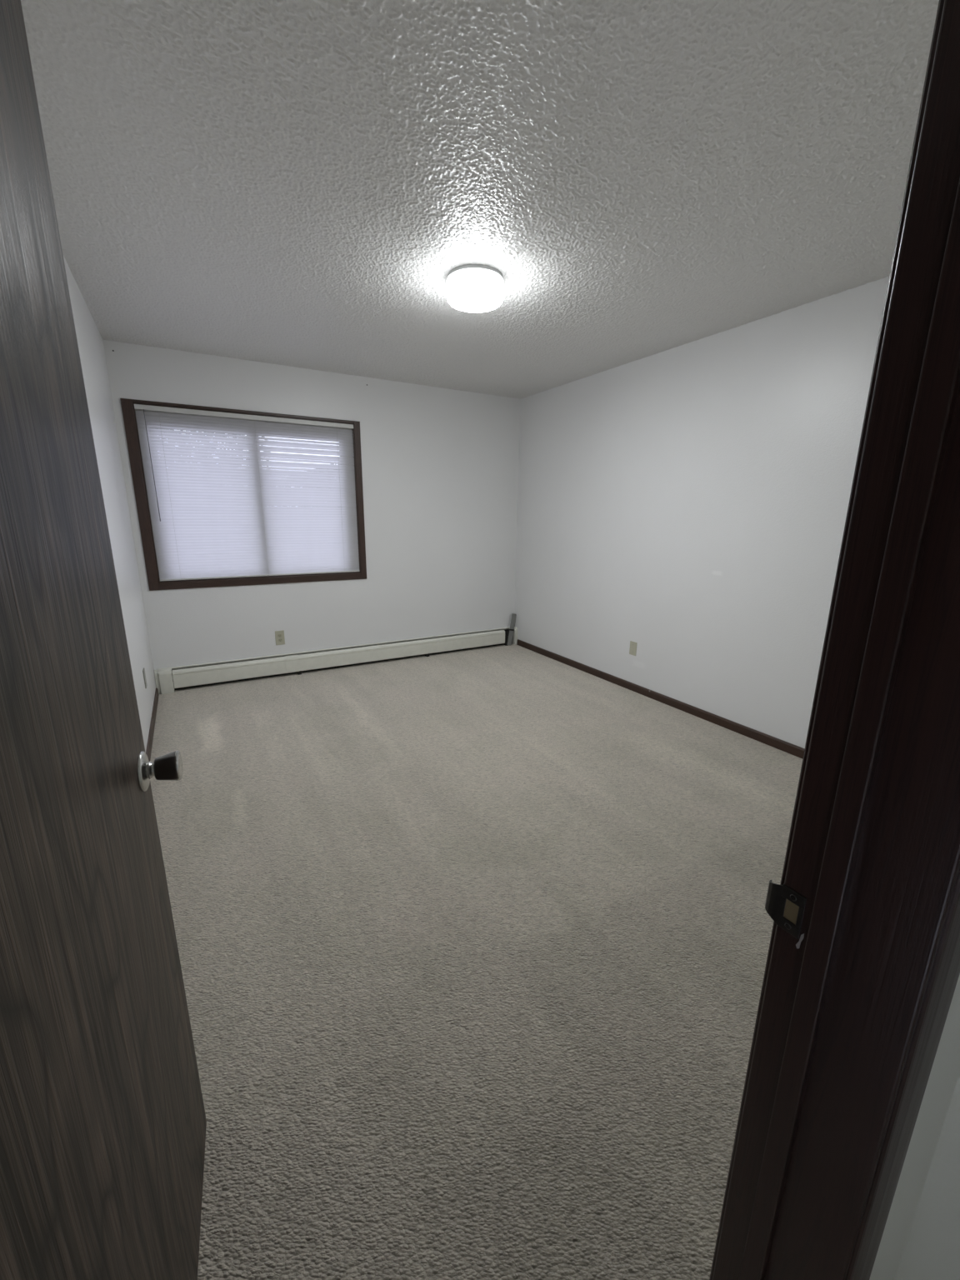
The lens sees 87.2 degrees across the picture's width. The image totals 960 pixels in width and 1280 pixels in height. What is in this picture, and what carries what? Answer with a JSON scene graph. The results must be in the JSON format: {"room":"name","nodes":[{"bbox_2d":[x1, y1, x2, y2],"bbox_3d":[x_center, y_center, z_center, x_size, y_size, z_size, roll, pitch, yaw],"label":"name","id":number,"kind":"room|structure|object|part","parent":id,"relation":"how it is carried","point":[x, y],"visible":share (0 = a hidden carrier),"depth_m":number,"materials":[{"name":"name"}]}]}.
{"room":"empty bedroom","nodes":[
{"label":"empty bedroom","id":0,"kind":"room"},
{"bbox_2d":[62,254,156,752],"bbox_3d":[-1.509,-0.332,1.833,0.120,2.440,4.463,-7,16,-29],"label":"wall","id":1,"kind":"structure","parent":0,"point":[90,342],"depth_m":2.87,"materials":[{"name":"white paint"}]},
{"bbox_2d":[142,667,146,688],"bbox_3d":[-2.100,0.240,3.161,0.007,0.118,0.070,-7,16,-29],"label":"outlet","id":2,"kind":"object","parent":1,"relation":"attached to","point":[143,670],"visible":1,"depth_m":3.14,"materials":[{"name":"plastic"}]},
{"bbox_2d":[145,687,159,761],"bbox_3d":[-1.437,0.826,2.109,0.012,0.060,4.056,-7,16,-29],"label":"baseboard","id":3,"kind":"structure","parent":1,"relation":"attached to","point":[149,745],"depth_m":3.17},
{"bbox_2d":[102,339,520,684],"bbox_3d":[-1.081,-0.980,4.440,3.286,2.440,0.140,-7,16,-29],"label":"wall","id":4,"kind":"structure","parent":0,"point":[440,465],"depth_m":4.43,"materials":[{"name":"white paint"}]},
{"bbox_2d":[120,398,366,590],"bbox_3d":[-1.751,-1.103,4.007,1.638,1.305,0.152,-7,16,-29],"label":"window","id":5,"kind":"structure","parent":4,"relation":"in","point":[129,413],"depth_m":3.80,"materials":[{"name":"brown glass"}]},
{"bbox_3d":[-2.400,-0.999,3.568,0.064,1.305,0.012,-7,16,-29],"label":"casing","id":6,"kind":"part","parent":5,"relation":"part of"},
{"bbox_3d":[-2.066,-1.031,3.845,0.650,1.058,0.004,-7,16,-29],"label":"pane","id":7,"kind":"part","parent":5,"relation":"part of","materials":[{"name":"clear glass"}]},
{"bbox_3d":[-1.705,-1.712,3.796,1.525,0.020,0.011,-7,16,-29],"label":"casing","id":8,"kind":"part","parent":5,"relation":"part of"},
{"bbox_2d":[134,404,359,580],"bbox_3d":[-1.710,-1.106,3.950,1.508,1.210,0.051,-7,16,-29],"label":"window blind","id":9,"kind":"object","parent":5,"relation":"attached to","point":[206,525],"visible":1,"depth_m":3.91,"materials":[{"name":"white plastic"}]},
{"bbox_3d":[-2.246,-1.030,3.658,0.001,1.180,0.001,-7,16,-29],"label":"ladder cord","id":10,"kind":"part","parent":9,"relation":"part of","materials":[{"name":"white fabric"}]},
{"bbox_3d":[-1.723,-0.529,4.107,1.504,0.013,0.022,-7,16,-29],"label":"rail","id":11,"kind":"part","parent":9,"relation":"part of","materials":[{"name":"white plastic"}]},
{"bbox_3d":[-1.712,-1.099,3.954,0.001,1.180,0.001,-7,16,-29],"label":"ladder cord","id":12,"kind":"part","parent":9,"relation":"part of","materials":[{"name":"white fabric"}]},
{"bbox_3d":[-1.173,-1.169,4.254,0.001,1.180,0.001,-7,16,-29],"label":"ladder cord","id":13,"kind":"part","parent":9,"relation":"part of","materials":[{"name":"white fabric"}]},
{"bbox_3d":[-1.716,-0.482,4.103,1.525,0.054,0.011,-7,16,-29],"label":"casing","id":14,"kind":"part","parent":5,"relation":"part of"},
{"bbox_3d":[-1.451,-1.110,4.187,0.631,1.058,0.004,-7,16,-29],"label":"pane","id":15,"kind":"part","parent":5,"relation":"part of","materials":[{"name":"clear glass"}]},
{"bbox_3d":[-1.027,-1.177,4.331,0.051,1.305,0.012,-7,16,-29],"label":"casing","id":16,"kind":"part","parent":5,"relation":"part of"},
{"bbox_2d":[275,630,284,644],"bbox_3d":[-1.682,-0.018,4.242,0.072,0.122,0.009,-7,16,-29],"label":"wall outlet","id":17,"kind":"object","parent":4,"relation":"attached to","point":[279,635],"visible":1,"depth_m":4.24,"materials":[{"name":"plastic"}]},
{"bbox_2d":[154,626,517,694],"bbox_3d":[-1.039,0.135,4.625,3.282,0.187,0.070,-7,16,-29],"label":"baseboard heater","id":18,"kind":"object","parent":4,"relation":"attached to","point":[168,680],"visible":0.99,"depth_m":4.40,"materials":[{"name":"beige metal"}]},
{"bbox_3d":[-1.601,0.205,4.295,0.106,0.146,0.034,-7,16,-29],"label":"splice plate","id":19,"kind":"part","parent":18,"relation":"part of","materials":[{"name":"beige metal"}]},
{"bbox_3d":[-1.052,0.121,4.643,3.225,0.166,0.020,-7,16,-29],"label":"plate","id":20,"kind":"part","parent":18,"relation":"part of","materials":[{"name":"beige metal"}]},
{"bbox_2d":[150,643,802,1279],"bbox_3d":[0.493,0.964,1.957,3.786,0.100,6.793,-7,16,-29],"label":"floor","id":21,"kind":"structure","parent":0,"point":[472,945],"depth_m":1.57,"materials":[{"name":"beige carpet"}]},
{"bbox_2d":[507,613,516,644],"bbox_3d":[0.338,-0.111,5.363,0.028,0.341,0.136,13,19,41],"label":"metal strip","id":22,"kind":"object","parent":21,"relation":"on","point":[513,615],"visible":1,"depth_m":5.36,"materials":[{"name":"grey metal"}]},
{"bbox_2d":[20,0,939,399],"bbox_3d":[-0.009,-1.750,2.330,3.326,0.104,4.183,-7,16,-29],"label":"ceiling","id":23,"kind":"structure","parent":0,"point":[297,183],"depth_m":1.62,"materials":[{"name":"white paint"}]},
{"bbox_2d":[446,264,504,312],"bbox_3d":[-0.023,-1.659,2.393,0.270,0.119,0.270,-7,16,-29],"label":"ceiling lamp","id":24,"kind":"object","parent":23,"relation":"attached to","point":[470,287],"visible":1,"depth_m":2.31,"materials":[{"name":"white glass"}]},
{"bbox_2d":[515,275,889,748],"bbox_3d":[1.449,-0.716,3.476,0.120,2.440,4.463,-7,16,-29],"label":"wall","id":25,"kind":"structure","parent":0,"point":[687,503],"depth_m":3.29,"materials":[{"name":"white paint"}]},
{"bbox_2d":[629,640,637,655],"bbox_3d":[1.204,0.066,3.968,0.007,0.108,0.070,-7,16,-29],"label":"wall outlet","id":26,"kind":"object","parent":25,"relation":"attached to","point":[632,650],"visible":1,"depth_m":3.96,"materials":[{"name":"plastic"}]},
{"bbox_2d":[516,639,804,758],"bbox_3d":[1.406,0.457,3.689,0.014,0.060,4.056,-7,16,-29],"label":"baseboard","id":27,"kind":"structure","parent":25,"relation":"attached to","point":[788,747],"depth_m":3.62,"materials":[{"name":"brown wood"}]},
{"bbox_2d":[869,974,959,1279],"bbox_3d":[0.989,-0.053,0.806,3.406,2.440,0.139,-7,16,-29],"label":"wall","id":28,"kind":"structure","parent":0,"point":[945,1071],"depth_m":0.69,"materials":[{"name":"paint"}]},
{"bbox_2d":[0,0,206,1279],"bbox_3d":[-0.473,0.196,0.552,0.165,2.026,0.783,-6,15,-24],"label":"door","id":29,"kind":"structure","parent":28,"relation":"in","point":[103,1121],"depth_m":0.58,"materials":[{"name":"brown wood"}]},
{"bbox_3d":[-0.586,0.229,0.883,0.010,0.070,0.070,-6,15,-24],"label":"knob","id":30,"kind":"part","parent":29,"relation":"part of","materials":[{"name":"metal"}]},
{"bbox_3d":[-0.539,0.225,0.904,0.005,0.052,0.052,-6,15,-24],"label":"knob","id":31,"kind":"part","parent":29,"relation":"part of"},
{"bbox_2d":[709,0,959,1279],"bbox_3d":[0.071,0.225,0.341,0.889,2.108,0.169,-7,16,-29],"label":"door frame","id":32,"kind":"structure","parent":28,"relation":"attached to","point":[862,973],"depth_m":0.52,"materials":[{"name":"wood"}]},
{"bbox_3d":[0.371,0.325,0.617,0.009,0.058,0.046,-5,15,-20],"label":"strike plate","id":33,"kind":"part","parent":32,"relation":"part of","materials":[{"name":"metal"}]},
{"bbox_3d":[0.472,0.197,0.476,0.057,2.105,0.012,-7,16,-29],"label":"casing","id":34,"kind":"part","parent":32,"relation":"part of","materials":[{"name":"brown wood"}]},
{"bbox_2d":[895,1072,959,1279],"bbox_3d":[1.229,0.218,-0.272,0.120,2.440,2.031,-7,16,-29],"label":"wall","id":35,"kind":"structure","parent":0,"point":[932,1250],"depth_m":0.74,"materials":[{"name":"paint"}]}
]}

